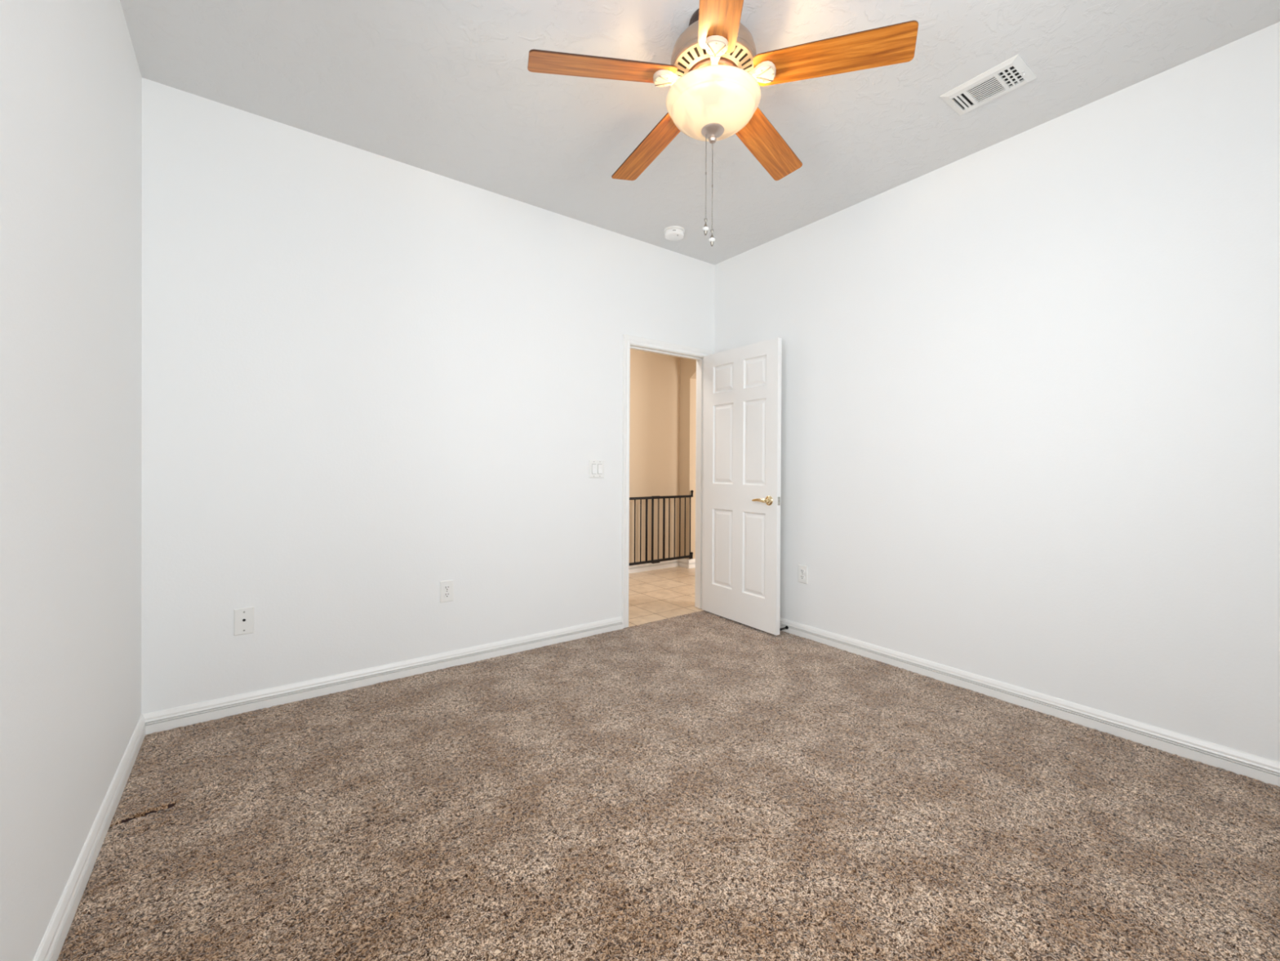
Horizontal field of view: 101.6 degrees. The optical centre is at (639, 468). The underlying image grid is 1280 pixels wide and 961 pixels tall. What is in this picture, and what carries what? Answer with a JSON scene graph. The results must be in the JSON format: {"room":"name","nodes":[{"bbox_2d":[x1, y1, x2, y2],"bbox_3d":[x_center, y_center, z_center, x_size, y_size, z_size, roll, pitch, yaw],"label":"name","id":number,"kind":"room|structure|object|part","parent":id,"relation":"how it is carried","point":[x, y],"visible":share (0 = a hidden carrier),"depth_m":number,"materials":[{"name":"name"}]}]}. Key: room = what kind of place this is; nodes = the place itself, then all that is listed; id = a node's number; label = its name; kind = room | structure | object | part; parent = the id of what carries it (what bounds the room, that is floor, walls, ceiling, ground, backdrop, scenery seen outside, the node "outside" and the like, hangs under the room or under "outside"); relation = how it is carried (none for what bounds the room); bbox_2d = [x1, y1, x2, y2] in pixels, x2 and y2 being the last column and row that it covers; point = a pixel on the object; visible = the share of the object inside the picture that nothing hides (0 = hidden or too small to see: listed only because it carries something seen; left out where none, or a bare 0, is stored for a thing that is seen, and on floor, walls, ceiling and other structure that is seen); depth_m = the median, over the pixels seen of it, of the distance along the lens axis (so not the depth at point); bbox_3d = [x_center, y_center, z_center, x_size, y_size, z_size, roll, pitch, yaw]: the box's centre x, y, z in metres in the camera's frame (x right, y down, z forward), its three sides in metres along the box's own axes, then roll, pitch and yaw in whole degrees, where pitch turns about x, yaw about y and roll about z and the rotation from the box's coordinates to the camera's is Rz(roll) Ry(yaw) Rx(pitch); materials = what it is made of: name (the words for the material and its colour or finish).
{"room":"empty bedroom","nodes":[
{"label":"empty bedroom","id":0,"kind":"room"},
{"bbox_2d":[0,0,142,960],"bbox_3d":[-0.933,-0.247,0.534,0.120,2.743,4.020,0,0,-37],"label":"wall","id":1,"kind":"structure","parent":0,"point":[71,78],"depth_m":1.27,"materials":[{"name":"paint"}]},
{"bbox_2d":[32,714,145,960],"bbox_3d":[-0.921,1.087,0.629,0.014,0.085,3.900,0,0,-37],"label":"baseboard","id":2,"kind":"structure","parent":1,"relation":"attached to","point":[50,948],"depth_m":1.42,"materials":[{"name":"paint"}]},
{"bbox_2d":[141,77,714,714],"bbox_3d":[-0.828,-0.259,3.183,3.453,2.743,0.105,0,0,-37],"label":"wall","id":3,"kind":"structure","parent":0,"point":[371,381],"depth_m":2.67,"materials":[{"name":"paint"}]},
{"bbox_2d":[234,606,253,635],"bbox_3d":[-1.812,0.698,2.387,0.074,0.120,0.010,0,0,-37],"label":"wall plate","id":4,"kind":"object","parent":3,"relation":"attached to","point":[243,617],"visible":1,"depth_m":2.38,"materials":[{"name":"white plastic"}]},
{"bbox_2d":[142,616,622,734],"bbox_3d":[-1.105,1.075,2.914,2.449,0.085,0.014,0,0,-37],"label":"baseboard","id":5,"kind":"structure","parent":3,"relation":"attached to","point":[189,714],"depth_m":2.65,"materials":[{"name":"paint"}]},
{"bbox_2d":[440,579,453,602],"bbox_3d":[-1.084,0.688,2.929,0.072,0.118,0.010,0,0,-37],"label":"wall outlet","id":6,"kind":"object","parent":3,"relation":"attached to","point":[446,586],"visible":1,"depth_m":2.92,"materials":[{"name":"white plastic"}]},
{"bbox_2d":[444,585,450,590],"bbox_3d":[-1.083,0.669,2.927,0.034,0.027,0.004,0,0,-37],"label":"receptacle","id":7,"kind":"object","parent":6,"relation":"attached to","point":[446,587],"depth_m":2.93,"materials":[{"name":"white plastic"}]},
{"bbox_2d":[444,591,450,597],"bbox_3d":[-1.083,0.708,2.927,0.034,0.027,0.004,0,0,-37],"label":"receptacle","id":8,"kind":"object","parent":6,"relation":"attached to","point":[446,594],"depth_m":2.93,"materials":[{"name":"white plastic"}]},
{"bbox_2d":[589,460,604,477],"bbox_3d":[-0.289,0.002,3.512,0.117,0.118,0.015,0,0,-37],"label":"light switch","id":9,"kind":"object","parent":3,"relation":"attached to","point":[596,468],"visible":1,"depth_m":3.51,"materials":[{"name":"white plastic"}]},
{"bbox_2d":[621,333,712,628],"bbox_3d":[0.191,0.089,3.938,0.859,2.051,0.127,0,0,-37],"label":"trim","id":10,"kind":"structure","parent":3,"relation":"attached to","point":[633,342],"depth_m":3.82,"materials":[{"name":"paint"}]},
{"bbox_3d":[-0.098,0.088,3.654,0.057,2.051,0.017,0,0,-37],"label":"casing","id":11,"kind":"part","parent":10,"relation":"part of","materials":[{"name":"paint"}]},
{"bbox_3d":[0.229,-0.908,3.889,0.859,0.057,0.017,0,0,-37],"label":"casing","id":12,"kind":"part","parent":10,"relation":"part of","materials":[{"name":"paint"}]},
{"bbox_2d":[702,337,782,635],"bbox_3d":[0.715,0.116,3.772,0.146,1.976,0.761,0,0,-34],"label":"door","id":13,"kind":"structure","parent":3,"relation":"in","point":[742,427],"depth_m":3.71,"materials":[{"name":"paint"}]},
{"bbox_3d":[0.801,0.213,3.533,0.020,0.027,0.121,0,0,-34],"label":"lever","id":14,"kind":"part","parent":13,"relation":"part of","materials":[{"name":"gold metal"}]},
{"bbox_3d":[0.853,0.215,3.503,0.040,0.066,0.066,0,0,-34],"label":"handle","id":15,"kind":"part","parent":13,"relation":"part of","materials":[{"name":"gold metal"}]},
{"bbox_2d":[629,348,679,562],"bbox_3d":[-1.351,-0.269,4.686,4.408,2.743,0.120,0,0,-37],"label":"wall","id":16,"kind":"structure","parent":0,"point":[655,378],"depth_m":5.74,"materials":[{"name":"beige paint"}]},
{"bbox_2d":[628,559,679,573],"bbox_3d":[-1.317,1.059,4.637,4.408,0.100,0.017,0,0,-37],"label":"baseboard","id":17,"kind":"structure","parent":16,"relation":"attached to","point":[671,563],"depth_m":5.72,"materials":[{"name":"paint"}]},
{"bbox_2d":[629,489,693,565],"bbox_3d":[0.098,0.620,5.565,1.098,0.766,0.212,0,0,-37],"label":"safety gate","id":18,"kind":"object","parent":16,"relation":"attached to","point":[691,556],"visible":0.79,"depth_m":5.55,"materials":[{"name":"black metal"}]},
{"bbox_3d":[0.135,0.975,5.497,1.058,0.026,0.024,0,0,-37],"label":"rail","id":19,"kind":"part","parent":18,"relation":"part of","materials":[{"name":"black metal"}]},
{"bbox_3d":[0.139,0.305,5.494,1.058,0.026,0.024,0,0,-37],"label":"rail","id":20,"kind":"part","parent":18,"relation":"part of","materials":[{"name":"black metal"}]},
{"bbox_2d":[57,566,1279,960],"bbox_3d":[1.008,1.147,3.562,6.853,0.065,6.300,0,0,-37],"label":"floor","id":21,"kind":"structure","parent":0,"point":[703,785],"depth_m":1.65,"materials":[{"name":"carpet"}]},
{"bbox_2d":[679,357,696,559],"bbox_3d":[0.655,-0.263,5.783,0.120,2.745,2.295,0,0,-37],"label":"wall","id":22,"kind":"structure","parent":0,"point":[687,366],"depth_m":5.86,"materials":[{"name":"beige paint"}]},
{"bbox_2d":[679,558,689,568],"bbox_3d":[0.493,1.062,5.882,0.017,0.100,0.182,0,0,-37],"label":"baseboard","id":23,"kind":"structure","parent":22,"relation":"attached to","point":[683,562],"depth_m":5.87,"materials":[{"name":"paint"}]},
{"bbox_2d":[688,558,695,568],"bbox_3d":[0.601,1.063,5.853,0.150,0.100,0.017,0,0,-37],"label":"baseboard","id":24,"kind":"structure","parent":22,"relation":"attached to","point":[692,562],"depth_m":5.83,"materials":[{"name":"paint"}]},
{"bbox_2d":[120,0,1279,264],"bbox_3d":[0.428,-1.667,1.600,3.573,0.100,4.125,0,0,-37],"label":"ceiling","id":25,"kind":"structure","parent":0,"point":[446,88],"depth_m":2.20,"materials":[{"name":"white paint"}]},
{"bbox_2d":[663,225,684,240],"bbox_3d":[0.234,-1.601,3.563,0.142,0.052,0.142,0,0,-37],"label":"smoke detector","id":26,"kind":"object","parent":25,"relation":"attached to","point":[674,233],"visible":1,"depth_m":3.52,"materials":[{"name":"white plastic"}]},
{"bbox_3d":[0.234,-1.621,3.563,0.142,0.013,0.142,0,0,-37],"label":"plate","id":27,"kind":"part","parent":26,"relation":"part of","materials":[{"name":"white plastic"}]},
{"bbox_2d":[527,0,918,246],"bbox_3d":[0.255,-1.215,1.934,1.279,0.809,1.249,0,0,-37],"label":"ceiling fan","id":28,"kind":"object","parent":25,"relation":"hanging from","point":[715,73],"visible":1,"depth_m":1.80,"materials":[{"name":"wood"}]},
{"bbox_3d":[-0.127,-1.383,1.802,0.509,0.006,0.136,-5,13,-14],"label":"blade","id":29,"kind":"part","parent":28,"relation":"part of","materials":[{"name":"brown wood"}]},
{"bbox_3d":[0.052,-1.385,2.242,0.136,0.006,0.509,-14,3,-32],"label":"blade","id":30,"kind":"part","parent":28,"relation":"part of","materials":[{"name":"brown wood"}]},
{"bbox_3d":[0.240,-1.078,1.900,0.004,0.340,0.004,0,0,-37],"label":"pull chain","id":31,"kind":"part","parent":28,"relation":"part of","materials":[{"name":"metal"}]},
{"bbox_3d":[0.264,-1.030,1.901,0.004,0.327,0.004,0,0,-37],"label":"pull chain","id":32,"kind":"part","parent":28,"relation":"part of","materials":[{"name":"metal"}]},
{"bbox_3d":[0.265,-1.286,1.899,0.341,0.112,0.341,0,0,-37],"label":"lamp shade","id":33,"kind":"part","parent":28,"relation":"part of","materials":[{"name":"white glass"}]},
{"bbox_3d":[0.237,-1.380,1.496,0.136,0.006,0.509,12,6,3],"label":"blade","id":34,"kind":"part","parent":28,"relation":"part of","materials":[{"name":"brown wood"}]},
{"bbox_3d":[0.526,-1.382,2.208,0.136,0.006,0.509,-15,-14,38],"label":"blade","id":35,"kind":"part","parent":28,"relation":"part of","materials":[{"name":"brown wood"}]},
{"bbox_3d":[0.640,-1.379,1.747,0.509,0.006,0.136,6,-10,22],"label":"blade","id":36,"kind":"part","parent":28,"relation":"part of","materials":[{"name":"brown wood"}]},
{"bbox_2d":[939,53,1036,115],"bbox_3d":[1.467,-1.603,2.205,0.204,0.022,0.290,0,0,-37],"label":"ceiling vent","id":37,"kind":"object","parent":25,"relation":"in","point":[1014,72],"visible":1,"depth_m":2.19,"materials":[{"name":"metal"}]},
{"bbox_2d":[714,21,1279,762],"bbox_3d":[1.806,-0.243,2.638,0.120,2.743,4.125,0,0,-37],"label":"wall","id":38,"kind":"structure","parent":0,"point":[1030,379],"depth_m":2.37,"materials":[{"name":"paint"}]},
{"bbox_2d":[798,564,808,583],"bbox_3d":[1.089,0.706,3.491,0.010,0.118,0.072,0,0,-37],"label":"wall outlet","id":39,"kind":"object","parent":38,"relation":"attached to","point":[802,570],"visible":1,"depth_m":3.49,"materials":[{"name":"white plastic"}]},
{"bbox_2d":[779,617,1279,786],"bbox_3d":[1.740,1.091,2.611,0.014,0.085,3.900,0,0,-37],"label":"baseboard","id":40,"kind":"structure","parent":38,"relation":"attached to","point":[1266,771],"depth_m":2.35,"materials":[{"name":"paint"}]},
{"bbox_2d":[779,625,788,630],"bbox_3d":[0.978,1.090,3.557,0.078,0.024,0.024,0,0,-37],"label":"stopper","id":41,"kind":"object","parent":40,"relation":"attached to","point":[786,627],"visible":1,"depth_m":3.56,"materials":[{"name":"black metal"}]}
]}

